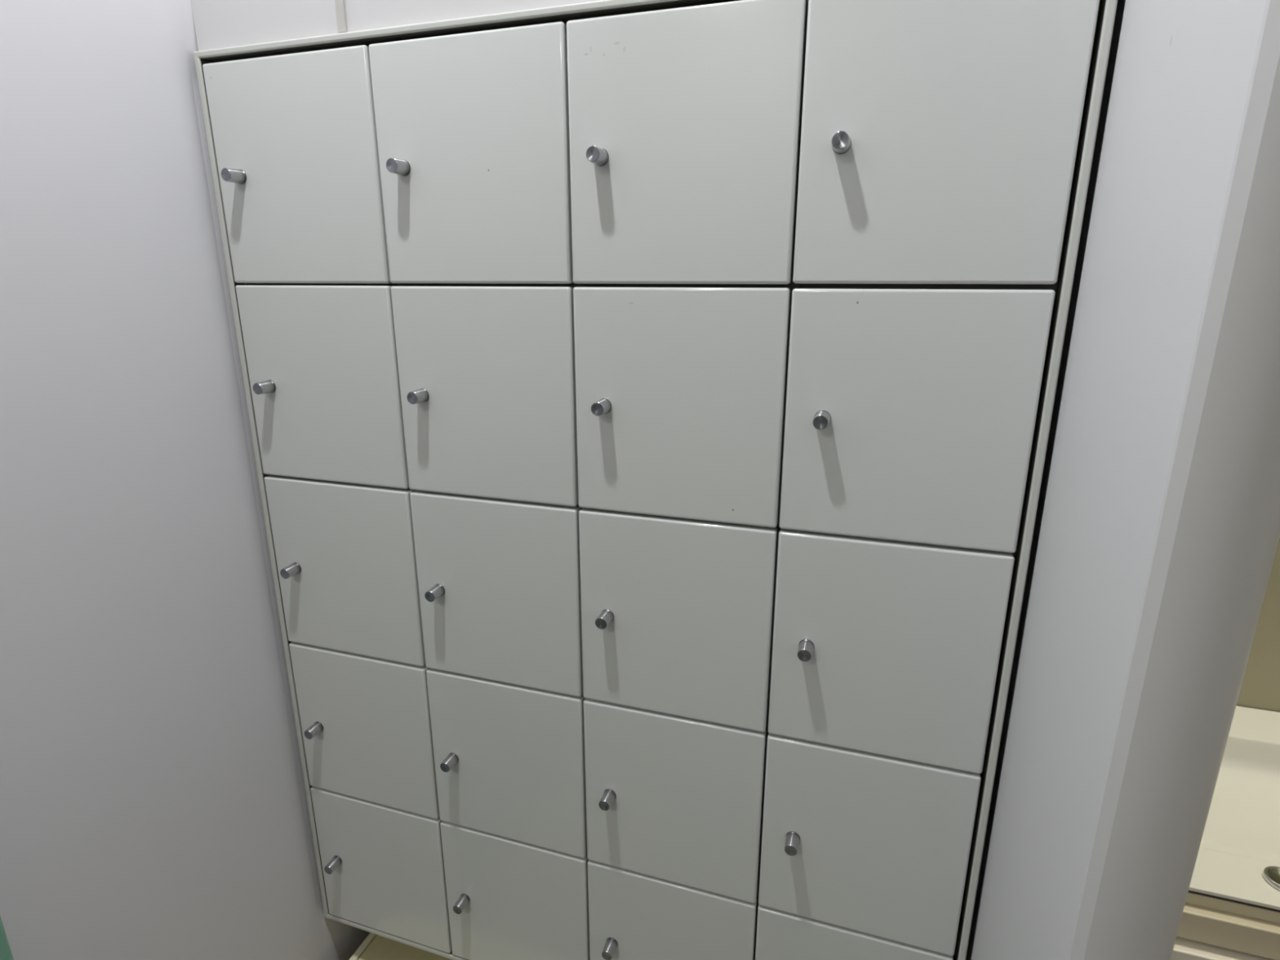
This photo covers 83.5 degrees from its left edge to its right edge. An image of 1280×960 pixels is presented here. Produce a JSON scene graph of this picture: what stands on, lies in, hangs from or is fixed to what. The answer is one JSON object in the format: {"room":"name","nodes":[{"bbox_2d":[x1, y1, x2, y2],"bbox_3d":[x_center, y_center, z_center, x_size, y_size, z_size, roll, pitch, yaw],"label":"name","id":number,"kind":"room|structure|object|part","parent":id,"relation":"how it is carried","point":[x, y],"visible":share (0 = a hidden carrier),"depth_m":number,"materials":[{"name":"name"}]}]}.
{"room":"changing room","nodes":[
{"label":"changing room","id":0,"kind":"room"},
{"bbox_2d":[0,0,369,959],"bbox_3d":[-0.749,-0.047,0.535,0.100,2.700,1.910,5,17,18],"label":"wall","id":1,"kind":"structure","parent":0,"point":[153,804],"depth_m":0.84,"materials":[{"name":"white paint"}]},
{"bbox_2d":[0,916,13,959],"bbox_3d":[-0.766,0.812,0.492,0.012,1.030,0.700,5,17,18],"label":"door","id":2,"kind":"structure","parent":1,"relation":"in","point":[6,953],"depth_m":0.74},
{"bbox_2d":[191,0,600,51],"bbox_3d":[-0.004,-0.190,1.036,0.997,2.700,0.450,5,17,18],"label":"wall","id":3,"kind":"structure","parent":0,"point":[218,24],"depth_m":0.82,"materials":[{"name":"white paint"}]},
{"bbox_2d":[334,0,347,33],"bbox_3d":[-0.337,-0.980,0.679,0.011,0.984,0.004,5,17,18],"label":"trim","id":4,"kind":"structure","parent":3,"relation":"attached to","point":[340,4],"depth_m":0.81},
{"bbox_2d":[193,0,1117,959],"bbox_3d":[-0.025,0.116,1.050,0.984,1.324,0.368,5,17,18],"label":"lockers","id":5,"kind":"object","parent":3,"relation":"attached to","point":[650,403],"visible":1,"depth_m":0.83,"materials":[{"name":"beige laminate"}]},
{"bbox_3d":[-0.502,-0.376,0.886,0.017,0.017,0.023,5,17,18],"label":"knob","id":6,"kind":"part","parent":5,"relation":"part of","materials":[{"name":"metal"}]},
{"bbox_3d":[-0.502,-0.123,0.958,0.017,0.017,0.023,5,17,18],"label":"knob","id":7,"kind":"part","parent":5,"relation":"part of","materials":[{"name":"metal"}]},
{"bbox_3d":[-0.502,0.131,1.030,0.017,0.017,0.023,5,17,18],"label":"knob","id":8,"kind":"part","parent":5,"relation":"part of","materials":[{"name":"metal"}]},
{"bbox_3d":[-0.417,-0.375,0.879,0.240,0.258,0.018,5,17,18],"label":"door","id":9,"kind":"part","parent":5,"relation":"part of","materials":[{"name":"beige laminate"}]},
{"bbox_3d":[-0.502,0.385,1.102,0.017,0.017,0.023,5,17,18],"label":"knob","id":10,"kind":"part","parent":5,"relation":"part of","materials":[{"name":"metal"}]},
{"bbox_2d":[245,283,393,285],"bbox_3d":[-0.367,-0.295,1.073,0.234,0.015,0.322,5,17,18],"label":"shelf","id":11,"kind":"object","parent":5,"relation":"attached to","point":[325,284],"depth_m":0.92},
{"bbox_3d":[-0.417,-0.124,0.950,0.240,0.259,0.018,5,17,18],"label":"door","id":12,"kind":"part","parent":5,"relation":"part of","materials":[{"name":"beige laminate"}]},
{"bbox_3d":[-0.501,0.629,1.171,0.017,0.017,0.023,5,17,18],"label":"knob","id":13,"kind":"part","parent":5,"relation":"part of","materials":[{"name":"metal"}]},
{"bbox_3d":[-0.417,0.128,1.022,0.240,0.259,0.018,5,17,18],"label":"door","id":14,"kind":"part","parent":5,"relation":"part of","materials":[{"name":"beige laminate"}]},
{"bbox_3d":[-0.417,0.379,1.093,0.240,0.256,0.018,5,17,18],"label":"door","id":15,"kind":"part","parent":5,"relation":"part of","materials":[{"name":"beige laminate"}]},
{"bbox_3d":[-0.417,0.628,1.164,0.240,0.257,0.018,5,17,18],"label":"door","id":16,"kind":"part","parent":5,"relation":"part of","materials":[{"name":"beige laminate"}]},
{"bbox_3d":[-0.274,-0.355,0.813,0.017,0.017,0.023,5,17,18],"label":"knob","id":17,"kind":"part","parent":5,"relation":"part of","materials":[{"name":"metal"}]},
{"bbox_3d":[-0.274,-0.103,0.885,0.017,0.017,0.023,5,17,18],"label":"knob","id":18,"kind":"part","parent":5,"relation":"part of","materials":[{"name":"metal"}]},
{"bbox_3d":[-0.274,0.151,0.957,0.017,0.017,0.023,5,17,18],"label":"knob","id":19,"kind":"part","parent":5,"relation":"part of","materials":[{"name":"metal"}]},
{"bbox_3d":[-0.274,0.406,1.029,0.017,0.017,0.023,5,17,18],"label":"knob","id":20,"kind":"part","parent":5,"relation":"part of","materials":[{"name":"metal"}]},
{"bbox_3d":[-0.274,0.650,1.098,0.017,0.017,0.023,5,17,18],"label":"knob","id":21,"kind":"part","parent":5,"relation":"part of","materials":[{"name":"metal"}]},
{"bbox_3d":[-0.188,-0.354,0.806,0.238,0.257,0.018,5,17,18],"label":"door","id":22,"kind":"part","parent":5,"relation":"part of","materials":[{"name":"beige laminate"}]},
{"bbox_3d":[-0.188,-0.103,0.877,0.238,0.258,0.018,5,17,18],"label":"door","id":23,"kind":"part","parent":5,"relation":"part of","materials":[{"name":"beige laminate"}]},
{"bbox_2d":[404,283,572,286],"bbox_3d":[-0.134,-0.274,0.998,0.225,0.015,0.322,5,17,18],"label":"shelf","id":24,"kind":"object","parent":5,"relation":"attached to","point":[405,284],"depth_m":0.85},
{"bbox_3d":[-0.188,0.149,0.949,0.238,0.259,0.018,5,17,18],"label":"door","id":25,"kind":"part","parent":5,"relation":"part of","materials":[{"name":"beige laminate"}]},
{"bbox_3d":[-0.188,0.400,1.020,0.238,0.256,0.018,5,17,18],"label":"door","id":26,"kind":"part","parent":5,"relation":"part of","materials":[{"name":"beige laminate"}]},
{"bbox_3d":[-0.188,0.649,1.091,0.238,0.257,0.018,5,17,18],"label":"door","id":27,"kind":"part","parent":5,"relation":"part of","materials":[{"name":"beige laminate"}]},
{"bbox_3d":[-0.044,-0.334,0.739,0.017,0.017,0.023,5,17,18],"label":"knob","id":28,"kind":"part","parent":5,"relation":"part of","materials":[{"name":"metal"}]},
{"bbox_3d":[-0.044,-0.082,0.811,0.017,0.017,0.023,5,17,18],"label":"knob","id":29,"kind":"part","parent":5,"relation":"part of","materials":[{"name":"metal"}]},
{"bbox_3d":[-0.044,0.172,0.883,0.017,0.017,0.023,5,17,18],"label":"knob","id":30,"kind":"part","parent":5,"relation":"part of","materials":[{"name":"metal"}]},
{"bbox_3d":[-0.044,0.427,0.956,0.017,0.017,0.023,5,17,18],"label":"knob","id":31,"kind":"part","parent":5,"relation":"part of","materials":[{"name":"metal"}]},
{"bbox_3d":[-0.044,0.671,1.025,0.017,0.017,0.023,5,17,18],"label":"knob","id":32,"kind":"part","parent":5,"relation":"part of","materials":[{"name":"metal"}]},
{"bbox_3d":[0.041,0.670,1.018,0.238,0.257,0.018,5,17,18],"label":"door","id":33,"kind":"part","parent":5,"relation":"part of","materials":[{"name":"beige laminate"}]},
{"bbox_3d":[0.041,0.420,0.947,0.238,0.256,0.018,5,17,18],"label":"door","id":34,"kind":"part","parent":5,"relation":"part of","materials":[{"name":"beige laminate"}]},
{"bbox_3d":[0.041,0.169,0.875,0.238,0.259,0.018,5,17,18],"label":"door","id":35,"kind":"part","parent":5,"relation":"part of","materials":[{"name":"beige laminate"}]},
{"bbox_3d":[0.041,-0.083,0.804,0.238,0.258,0.018,5,17,18],"label":"door","id":36,"kind":"part","parent":5,"relation":"part of","materials":[{"name":"beige laminate"}]},
{"bbox_2d":[584,284,786,287],"bbox_3d":[0.095,-0.253,0.925,0.225,0.015,0.322,5,17,18],"label":"shelf","id":37,"kind":"object","parent":5,"relation":"attached to","point":[585,285],"depth_m":0.78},
{"bbox_3d":[0.041,-0.334,0.733,0.238,0.257,0.018,5,17,18],"label":"door","id":38,"kind":"part","parent":5,"relation":"part of","materials":[{"name":"beige laminate"}]},
{"bbox_3d":[0.187,0.448,0.882,0.017,0.017,0.023,5,17,18],"label":"knob","id":39,"kind":"part","parent":5,"relation":"part of","materials":[{"name":"metal"}]},
{"bbox_3d":[0.187,0.193,0.809,0.017,0.017,0.023,5,17,18],"label":"knob","id":40,"kind":"part","parent":5,"relation":"part of","materials":[{"name":"metal"}]},
{"bbox_3d":[0.187,-0.061,0.737,0.017,0.017,0.023,5,17,18],"label":"knob","id":41,"kind":"part","parent":5,"relation":"part of","materials":[{"name":"metal"}]},
{"bbox_3d":[0.186,-0.314,0.665,0.017,0.017,0.023,5,17,18],"label":"knob","id":42,"kind":"part","parent":5,"relation":"part of","materials":[{"name":"metal"}]},
{"bbox_3d":[0.269,0.690,0.945,0.237,0.257,0.018,5,17,18],"label":"door","id":43,"kind":"part","parent":5,"relation":"part of","materials":[{"name":"beige laminate"}]},
{"bbox_3d":[0.269,0.441,0.874,0.237,0.256,0.018,5,17,18],"label":"door","id":44,"kind":"part","parent":5,"relation":"part of","materials":[{"name":"beige laminate"}]},
{"bbox_3d":[0.269,0.190,0.802,0.237,0.259,0.018,5,17,18],"label":"door","id":45,"kind":"part","parent":5,"relation":"part of","materials":[{"name":"beige laminate"}]},
{"bbox_3d":[0.269,-0.061,0.731,0.237,0.258,0.018,5,17,18],"label":"door","id":46,"kind":"part","parent":5,"relation":"part of","materials":[{"name":"beige laminate"}]},
{"bbox_2d":[800,278,1057,294],"bbox_3d":[0.328,-0.232,0.850,0.234,0.015,0.322,5,17,18],"label":"shelf","id":47,"kind":"object","parent":5,"relation":"attached to","point":[1028,286],"depth_m":0.70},
{"bbox_3d":[0.269,-0.313,0.659,0.237,0.257,0.018,5,17,18],"label":"door","id":48,"kind":"part","parent":5,"relation":"part of","materials":[{"name":"beige laminate"}]},
{"bbox_2d":[965,0,1279,959],"bbox_3d":[0.454,-0.105,0.738,0.067,2.700,0.749,5,17,18],"label":"wall","id":49,"kind":"structure","parent":0,"point":[1156,536],"depth_m":0.47,"materials":[{"name":"paint"}]},
{"bbox_2d":[1235,537,1279,712],"bbox_3d":[1.507,-0.138,0.852,1.854,2.700,0.100,5,17,18],"label":"wall","id":50,"kind":"structure","parent":0,"point":[1260,685],"depth_m":1.10,"materials":[{"name":"beige paint"}]},
{"bbox_2d":[1170,902,1279,959],"bbox_3d":[1.134,0.806,0.937,1.252,0.716,0.466,5,17,18],"label":"vanity cabinet","id":51,"kind":"object","parent":50,"relation":"attached to","point":[1203,933],"visible":0.02,"depth_m":0.78,"materials":[{"name":"white wood"}]},
{"bbox_3d":[0.711,0.843,0.862,0.502,0.667,0.042,5,17,18],"label":"door","id":52,"kind":"part","parent":51,"relation":"part of","materials":[{"name":"white wood"}]},
{"bbox_2d":[1185,706,1279,924],"bbox_3d":[1.138,0.470,0.857,1.252,0.081,0.436,5,17,18],"label":"countertop","id":53,"kind":"structure","parent":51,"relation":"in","point":[1237,869],"depth_m":0.98,"materials":[{"name":"white stone"}]},
{"bbox_3d":[-0.539,1.529,0.110,5.200,0.100,3.950,5,17,18],"label":"floor","id":54,"kind":"structure","parent":0,"visible":0},
{"bbox_2d":[348,932,452,959],"bbox_3d":[-0.241,0.978,1.309,0.500,0.304,0.468,5,17,18],"label":"bench","id":55,"kind":"object","parent":54,"relation":"on","point":[374,947],"visible":0.02,"depth_m":1.27,"materials":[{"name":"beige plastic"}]}
]}

